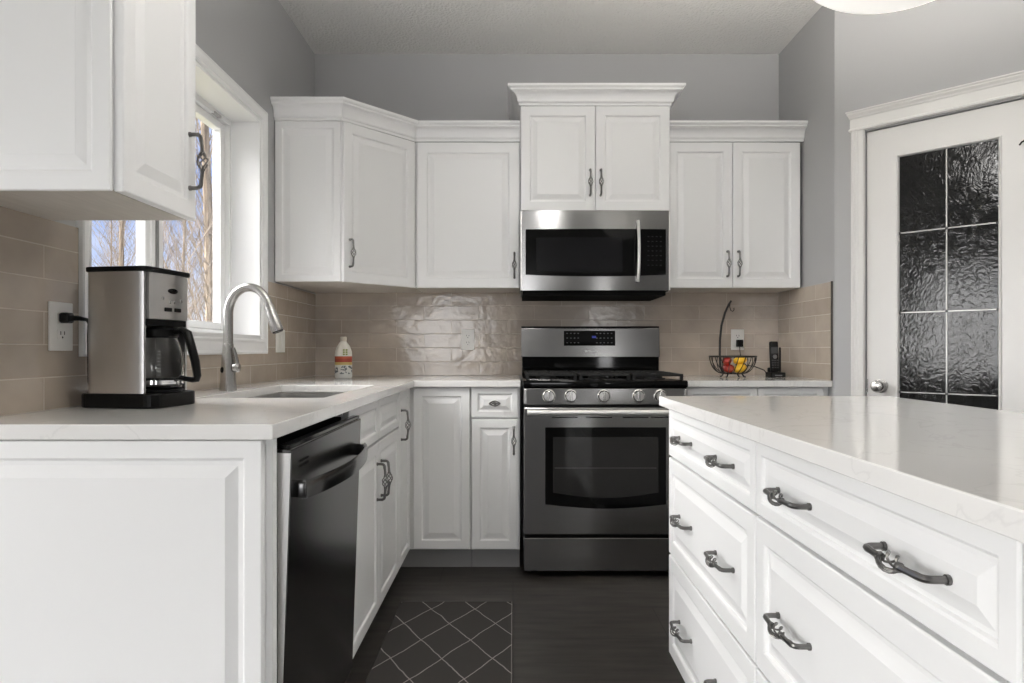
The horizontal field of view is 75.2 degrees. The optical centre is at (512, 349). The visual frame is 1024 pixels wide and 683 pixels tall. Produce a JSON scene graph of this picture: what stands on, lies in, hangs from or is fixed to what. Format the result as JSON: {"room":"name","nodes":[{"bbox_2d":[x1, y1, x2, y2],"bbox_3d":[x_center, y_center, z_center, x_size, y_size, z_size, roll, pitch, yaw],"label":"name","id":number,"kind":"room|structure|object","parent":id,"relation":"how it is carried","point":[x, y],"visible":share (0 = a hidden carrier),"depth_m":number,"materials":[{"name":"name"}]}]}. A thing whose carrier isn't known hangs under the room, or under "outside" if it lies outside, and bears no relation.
{"room":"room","nodes":[
{"label":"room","id":0,"kind":"room"},
{"bbox_2d":[52,0,314,354],"bbox_3d":[-1.228,-0.311,2.525,0.200,2.743,2.510,0,0,0],"label":"wall","id":1,"kind":"structure","parent":0,"point":[256,43],"depth_m":3.02,"materials":[{"name":"grey paint"}]},
{"bbox_2d":[0,0,207,220],"bbox_3d":[-0.921,-0.747,1.466,0.410,0.863,0.421,0,0,0],"label":"upper cabinet","id":2,"kind":"object","parent":1,"relation":"attached to","point":[98,97],"visible":1,"depth_m":1.32,"materials":[{"name":"white paint"}]},
{"bbox_2d":[0,206,315,415],"bbox_3d":[-1.124,-0.085,2.531,0.008,0.459,2.482,0,0,0],"label":"tiled wall","id":3,"kind":"structure","parent":1,"relation":"attached to","point":[39,257],"depth_m":1.61,"materials":[{"name":"beige tile"}]},
{"bbox_2d":[48,301,72,350],"bbox_3d":[-1.115,-0.058,1.642,0.008,0.120,0.084,0,0,0],"label":"wall outlet","id":4,"kind":"object","parent":3,"relation":"attached to","point":[60,335],"visible":0.87,"depth_m":1.63,"materials":[{"name":"white plastic"}]},
{"bbox_2d":[57,328,66,339],"bbox_3d":[-1.113,-0.038,1.642,0.002,0.029,0.034,0,0,0],"label":"receptacle","id":5,"kind":"object","parent":4,"relation":"attached to","point":[61,332],"depth_m":1.64,"materials":[{"name":"grey plastic"}]},
{"bbox_2d":[57,312,66,324],"bbox_3d":[-1.113,-0.077,1.642,0.002,0.029,0.034,0,0,0],"label":"receptacle","id":6,"kind":"object","parent":4,"relation":"attached to","point":[58,323],"depth_m":1.63,"materials":[{"name":"grey plastic"}]},
{"bbox_2d":[276,330,284,351],"bbox_3d":[-1.115,-0.043,3.192,0.009,0.109,0.116,0,0,0],"label":"wall outlet","id":7,"kind":"object","parent":3,"relation":"attached to","point":[280,337],"visible":0.96,"depth_m":3.18,"materials":[{"name":"white plastic"}]},
{"bbox_2d":[278,334,280,347],"bbox_3d":[-1.113,-0.043,3.169,0.002,0.066,0.034,0,0,0],"label":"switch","id":8,"kind":"object","parent":7,"relation":"attached to","point":[279,335],"depth_m":3.17,"materials":[{"name":"white plastic"}]},
{"bbox_2d":[281,334,283,347],"bbox_3d":[-1.113,-0.043,3.215,0.002,0.066,0.034,0,0,0],"label":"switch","id":9,"kind":"object","parent":7,"relation":"attached to","point":[282,335],"depth_m":3.21,"materials":[{"name":"white plastic"}]},
{"bbox_2d":[76,44,267,356],"bbox_3d":[-1.212,-0.527,2.362,0.211,1.089,1.295,0,0,0],"label":"window","id":10,"kind":"structure","parent":1,"relation":"in","point":[238,123],"depth_m":2.91,"materials":[{"name":"white paint"}]},
{"bbox_2d":[270,97,421,292],"bbox_3d":[-0.806,-0.750,3.432,0.639,0.852,0.692,0,0,0],"label":"upper cabinet","id":11,"kind":"object","parent":1,"relation":"attached to","point":[345,191],"visible":1,"depth_m":3.15,"materials":[{"name":"white paint"}]},
{"bbox_2d":[345,536,684,682],"bbox_3d":[0.200,1.110,-2.360,8.800,0.100,12.680,0,0,0],"label":"floor","id":12,"kind":"structure","parent":0,"point":[569,626],"depth_m":2.63,"materials":[{"name":"brown wood"}]},
{"bbox_2d":[0,438,276,682],"bbox_3d":[-0.801,0.618,1.320,0.650,0.884,0.040,0,0,0],"label":"end panel","id":13,"kind":"object","parent":12,"relation":"on","point":[122,561],"visible":0.9,"depth_m":1.30,"materials":[{"name":"white paint"}]},
{"bbox_2d":[277,415,367,682],"bbox_3d":[-0.743,0.627,1.667,0.695,0.866,0.622,0,0,0],"label":"dishwasher","id":14,"kind":"object","parent":12,"relation":"on","point":[319,464],"visible":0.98,"depth_m":1.56,"materials":[{"name":"black metal"}]},
{"bbox_2d":[251,392,398,657],"bbox_3d":[-0.784,0.618,2.422,0.676,0.884,0.875,0,0,0],"label":"base cabinet","id":15,"kind":"object","parent":12,"relation":"on","point":[377,547],"visible":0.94,"depth_m":2.39,"materials":[{"name":"white paint"}]},
{"bbox_2d":[397,387,471,568],"bbox_3d":[-0.664,0.618,3.320,0.923,0.884,0.916,0,0,0],"label":"base cabinet","id":16,"kind":"object","parent":12,"relation":"on","point":[434,427],"visible":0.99,"depth_m":3.17,"materials":[{"name":"white paint"}]},
{"bbox_2d":[0,376,520,439],"bbox_3d":[-0.545,0.160,2.537,1.163,0.030,2.485,0,0,0],"label":"countertop","id":17,"kind":"structure","parent":16,"relation":"on","point":[215,414],"depth_m":1.54,"materials":[{"name":"white stone"}]},
{"bbox_2d":[59,266,194,408],"bbox_3d":[-0.979,-0.032,1.712,0.242,0.351,0.213,0,0,9],"label":"coffee maker","id":18,"kind":"object","parent":17,"relation":"on","point":[123,301],"visible":0.94,"depth_m":1.64,"materials":[{"name":"silver plastic"}]},
{"bbox_2d":[146,319,185,326],"bbox_3d":[-0.934,-0.069,1.722,0.087,0.016,0.149,0,0,9],"label":"basket","id":19,"kind":"object","parent":18,"relation":"on","point":[149,322],"depth_m":1.72,"materials":[{"name":"black plastic"}]},
{"bbox_2d":[164,307,171,311],"bbox_3d":[-0.882,-0.103,1.698,0.007,0.010,0.026,0,0,9],"label":"switch","id":20,"kind":"object","parent":18,"relation":"attached to","point":[166,309],"depth_m":1.70,"materials":[{"name":"black plastic"}]},
{"bbox_2d":[146,327,201,388],"bbox_3d":[-0.887,0.019,1.714,0.181,0.159,0.122,0,0,9],"label":"coffee carafe","id":21,"kind":"object","parent":18,"relation":"on","point":[165,369],"visible":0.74,"depth_m":1.69,"materials":[{"name":"clear glass"}]},
{"bbox_2d":[219,283,283,390],"bbox_3d":[-0.925,-0.047,2.353,0.224,0.381,0.058,0,0,0],"label":"faucet","id":22,"kind":"object","parent":17,"relation":"on","point":[230,365],"visible":1,"depth_m":2.34,"materials":[{"name":"grey metal"}]},
{"bbox_2d":[252,393,340,397],"bbox_3d":[-0.768,0.278,2.384,0.399,0.204,0.749,0,0,0],"label":"sink","id":23,"kind":"object","parent":17,"relation":"in","point":[275,395],"visible":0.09,"depth_m":2.75,"materials":[{"name":"silver metal"}]},
{"bbox_2d":[335,337,351,377],"bbox_3d":[-0.872,0.038,3.420,0.089,0.212,0.056,0,0,0],"label":"bottle","id":24,"kind":"object","parent":17,"relation":"on","point":[343,352],"visible":1,"depth_m":3.40,"materials":[{"name":"beige plastic"}]},
{"bbox_2d":[365,602,512,682],"bbox_3d":[-0.235,1.056,2.386,0.470,0.006,0.800,0,0,0],"label":"kitchen mat","id":25,"kind":"object","parent":12,"relation":"on","point":[424,642],"visible":1,"depth_m":2.38,"materials":[{"name":"grey fabric"}]},
{"bbox_2d":[471,387,519,566],"bbox_3d":[-0.084,0.618,3.449,0.232,0.884,0.656,0,0,0],"label":"base cabinet","id":26,"kind":"object","parent":12,"relation":"on","point":[495,411],"visible":0.99,"depth_m":3.17,"materials":[{"name":"white paint"}]},
{"bbox_2d":[521,326,687,571],"bbox_3d":[0.431,0.464,3.397,0.770,1.192,0.735,0,0,0],"label":"gas range","id":27,"kind":"object","parent":12,"relation":"on","point":[595,428],"visible":0.93,"depth_m":3.10,"materials":[{"name":"silver metal"}]},
{"bbox_2d":[521,376,687,387],"bbox_3d":[0.431,0.159,3.387,0.770,0.034,0.586,0,0,0],"label":"cooktop","id":28,"kind":"object","parent":27,"relation":"in","point":[527,381],"depth_m":3.09,"materials":[{"name":"black metal"}]},
{"bbox_2d":[669,409,761,682],"bbox_3d":[0.774,0.618,1.707,0.664,0.884,0.742,0,0,0],"label":"base cabinet","id":29,"kind":"object","parent":12,"relation":"on","point":[713,515],"visible":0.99,"depth_m":1.63,"materials":[{"name":"white paint"}]},
{"bbox_2d":[687,387,827,395],"bbox_3d":[1.165,0.618,3.449,0.687,0.884,0.656,0,0,0],"label":"base cabinet","id":30,"kind":"object","parent":12,"relation":"on","point":[692,391],"visible":0.02,"depth_m":3.17,"materials":[{"name":"white paint"}]},
{"bbox_2d":[665,376,831,386],"bbox_3d":[1.165,0.160,3.462,0.693,0.030,0.634,0,0,0],"label":"countertop","id":31,"kind":"structure","parent":30,"relation":"on","point":[693,381],"depth_m":3.15,"materials":[{"name":"white stone"}]},
{"bbox_2d":[709,300,756,377],"bbox_3d":[1.148,-0.059,3.475,0.242,0.406,0.242,0,0,0],"label":"fruit basket","id":32,"kind":"object","parent":31,"relation":"on","point":[722,372],"visible":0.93,"depth_m":3.47,"materials":[{"name":"black metal"}]},
{"bbox_2d":[722,358,731,364],"bbox_3d":[1.119,0.056,3.476,0.046,0.048,0.047,0,0,-18],"label":"apple","id":33,"kind":"object","parent":32,"relation":"in","point":[726,361],"visible":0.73,"depth_m":3.46,"materials":[{"name":"red food"}]},
{"bbox_2d":[725,364,733,372],"bbox_3d":[1.122,0.094,3.443,0.047,0.048,0.046,0,0,22],"label":"apple","id":34,"kind":"object","parent":32,"relation":"in","point":[731,368],"visible":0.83,"depth_m":3.43,"materials":[{"name":"red food"}]},
{"bbox_2d":[734,364,746,372],"bbox_3d":[1.183,0.096,3.460,0.078,0.048,0.046,0,0,-21],"label":"mango","id":35,"kind":"object","parent":32,"relation":"in","point":[738,367],"visible":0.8,"depth_m":3.44,"materials":[{"name":"yellow food"}]},
{"bbox_2d":[733,358,747,364],"bbox_3d":[1.191,0.055,3.480,0.074,0.044,0.043,0,0,15],"label":"mango","id":36,"kind":"object","parent":35,"relation":"on","point":[741,360],"visible":0.82,"depth_m":3.47,"materials":[{"name":"yellow food"}]},
{"bbox_2d":[766,347,785,377],"bbox_3d":[1.391,0.065,3.522,0.077,0.158,0.096,0,0,0],"label":"cradle","id":37,"kind":"object","parent":31,"relation":"on","point":[779,374],"visible":0.91,"depth_m":3.49,"materials":[{"name":"black plastic"}]},
{"bbox_2d":[769,341,778,371],"bbox_3d":[1.383,0.036,3.523,0.043,0.163,0.042,0,0,0],"label":"cordless phone","id":38,"kind":"object","parent":37,"relation":"in","point":[773,345],"visible":1,"depth_m":3.51,"materials":[{"name":"black plastic"}]},
{"bbox_2d":[756,442,1023,682],"bbox_3d":[0.774,0.618,0.985,0.664,0.884,0.698,0,0,0],"label":"base cabinet","id":39,"kind":"object","parent":12,"relation":"on","point":[857,581],"visible":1,"depth_m":0.91,"materials":[{"name":"white paint"}]},
{"bbox_3d":[0.796,0.618,0.365,0.620,0.884,0.530,0,0,0],"label":"cabinet","id":40,"kind":"object","parent":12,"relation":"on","visible":0},
{"bbox_2d":[659,396,1023,542],"bbox_3d":[0.819,0.160,1.078,0.718,0.030,2.036,0,0,0],"label":"countertop","id":41,"kind":"structure","parent":40,"relation":"on","point":[965,463],"depth_m":1.09,"materials":[{"name":"white stone"}]},
{"bbox_2d":[315,54,778,535],"bbox_3d":[0.142,-0.311,3.880,2.940,2.743,0.200,0,0,0],"label":"wall","id":42,"kind":"structure","parent":0,"point":[414,86],"depth_m":3.78,"materials":[{"name":"grey paint"}]},
{"bbox_2d":[415,120,519,292],"bbox_3d":[-0.238,-0.750,3.592,0.548,0.852,0.372,0,0,0],"label":"upper cabinet","id":43,"kind":"object","parent":42,"relation":"attached to","point":[467,172],"visible":1,"depth_m":3.46,"materials":[{"name":"white paint"}]},
{"bbox_2d":[316,293,777,374],"bbox_3d":[0.192,-0.089,3.776,2.624,0.468,0.008,0,0,0],"label":"tiled wall","id":44,"kind":"structure","parent":42,"relation":"attached to","point":[386,333],"depth_m":3.77,"materials":[{"name":"beige tile"}]},
{"bbox_2d":[461,329,473,349],"bbox_3d":[-0.256,-0.059,3.768,0.074,0.118,0.008,0,0,0],"label":"wall outlet","id":45,"kind":"object","parent":44,"relation":"attached to","point":[467,335],"visible":1,"depth_m":3.77,"materials":[{"name":"white plastic"}]},
{"bbox_2d":[465,340,470,345],"bbox_3d":[-0.256,-0.040,3.765,0.034,0.029,0.002,0,0,0],"label":"receptacle","id":46,"kind":"object","parent":45,"relation":"attached to","point":[467,342],"depth_m":3.76,"materials":[{"name":"grey plastic"}]},
{"bbox_2d":[731,329,743,349],"bbox_3d":[1.272,-0.059,3.768,0.074,0.118,0.008,0,0,0],"label":"wall outlet","id":47,"kind":"object","parent":44,"relation":"attached to","point":[736,334],"visible":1,"depth_m":3.77,"materials":[{"name":"white plastic"}]},
{"bbox_2d":[508,83,685,210],"bbox_3d":[0.418,-1.021,3.548,0.890,0.625,0.460,0,0,0],"label":"upper cabinet","id":48,"kind":"object","parent":42,"relation":"attached to","point":[584,146],"visible":0.98,"depth_m":3.38,"materials":[{"name":"white paint"}]},
{"bbox_2d":[520,210,669,300],"bbox_3d":[0.416,-0.490,3.537,0.758,0.427,0.474,0,0,0],"label":"microwave","id":49,"kind":"object","parent":48,"relation":"attached to","point":[566,255],"visible":1,"depth_m":3.35,"materials":[{"name":"silver metal"}]},
{"bbox_2d":[666,120,807,292],"bbox_3d":[1.156,-0.750,3.592,0.710,0.852,0.372,0,0,0],"label":"upper cabinet","id":50,"kind":"object","parent":42,"relation":"attached to","point":[735,184],"visible":0.98,"depth_m":3.46,"materials":[{"name":"white paint"}]},
{"bbox_2d":[279,0,821,53],"bbox_3d":[0.200,-1.733,-2.360,8.800,0.100,12.680,0,0,0],"label":"ceiling","id":51,"kind":"structure","parent":0,"point":[327,26],"depth_m":3.44,"materials":[{"name":"white paint"}]},
{"bbox_2d":[814,0,933,13],"bbox_3d":[0.940,-1.270,1.600,0.494,0.826,0.494,0,0,0],"label":"pendant light","id":52,"kind":"object","parent":51,"relation":"hanging from","point":[847,6],"visible":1,"depth_m":1.69,"materials":[{"name":"white glass"}]},
{"bbox_2d":[736,340,766,373],"bbox_3d":[1.304,0.034,3.649,0.038,0.185,0.241,0,0,-15],"label":"power adapter","id":53,"kind":"object","parent":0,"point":[739,343],"visible":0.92,"depth_m":3.73,"materials":[{"name":"black plastic"}]},
{"bbox_2d":[779,6,834,395],"bbox_3d":[1.562,-0.311,3.454,0.100,2.743,0.653,0,0,0],"label":"wall","id":54,"kind":"structure","parent":0,"point":[807,62],"depth_m":3.32,"materials":[{"name":"grey paint"}]},
{"bbox_2d":[778,282,830,380],"bbox_3d":[1.508,-0.089,3.458,0.008,0.468,0.626,0,0,0],"label":"tiled wall","id":55,"kind":"structure","parent":54,"relation":"attached to","point":[804,314],"depth_m":3.41,"materials":[{"name":"beige tile"}]},
{"bbox_2d":[831,281,832,380],"bbox_3d":[1.507,-0.090,3.143,0.010,0.470,0.003,0,0,0],"label":"trim","id":56,"kind":"structure","parent":54,"relation":"attached to","point":[831,281],"depth_m":3.14,"materials":[{"name":"grey"}]},
{"bbox_2d":[835,0,1023,395],"bbox_3d":[1.876,-0.311,2.834,0.930,2.743,0.100,0,0,45],"label":"wall","id":57,"kind":"structure","parent":0,"point":[936,45],"depth_m":2.95,"materials":[{"name":"grey paint"}]},
{"bbox_2d":[845,70,1023,395],"bbox_3d":[1.821,-0.018,2.801,0.785,2.156,0.025,0,0,45],"label":"trim","id":58,"kind":"structure","parent":57,"relation":"attached to","point":[1011,85],"depth_m":3.03,"materials":[{"name":"white paint"}]},
{"bbox_2d":[867,99,1023,412],"bbox_3d":[1.827,0.028,2.809,0.100,2.041,0.622,0,0,-45],"label":"door","id":59,"kind":"structure","parent":57,"relation":"in","point":[945,194],"depth_m":2.82,"materials":[{"name":"white paint"}]},
{"label":"outside","id":60,"kind":"structure","parent":0,"visible":0},
{"bbox_3d":[-20.700,1.460,12.500,38.600,0.100,65.000,0,0,0],"label":"ground","id":61,"kind":"structure","parent":60,"visible":0},
{"bbox_2d":[96,220,127,265],"bbox_3d":[-12.628,-1.522,20.957,2.760,5.868,2.852,0,0,-21],"label":"bare tree","id":62,"kind":"object","parent":61,"relation":"on","point":[111,220],"visible":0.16,"depth_m":21.03,"materials":[{"name":"brown plant"}]},
{"bbox_2d":[92,220,175,268],"bbox_3d":[-6.416,-1.612,10.455,2.428,6.048,1.744,0,0,-25],"label":"bare tree","id":63,"kind":"object","parent":61,"relation":"on","point":[121,223],"visible":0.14,"depth_m":10.52,"materials":[{"name":"brown plant"}]},
{"bbox_2d":[92,118,212,321],"bbox_3d":[-3.834,-2.588,8.580,2.737,8.002,2.644,0,0,12],"label":"bare tree","id":64,"kind":"object","parent":61,"relation":"on","point":[207,212],"visible":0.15,"depth_m":8.51,"materials":[{"name":"brown plant"}]},
{"bbox_2d":[115,180,204,320],"bbox_3d":[-7.846,-2.309,14.943,2.572,7.442,3.136,0,0,-32],"label":"bare tree","id":65,"kind":"object","parent":61,"relation":"on","point":[177,221],"visible":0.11,"depth_m":15.07,"materials":[{"name":"brown plant"}]},
{"bbox_2d":[163,159,212,320],"bbox_3d":[-10.309,-3.338,20.568,3.532,9.499,3.208,0,0,43],"label":"bare tree","id":66,"kind":"object","parent":61,"relation":"on","point":[185,221],"visible":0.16,"depth_m":20.51,"materials":[{"name":"brown plant"}]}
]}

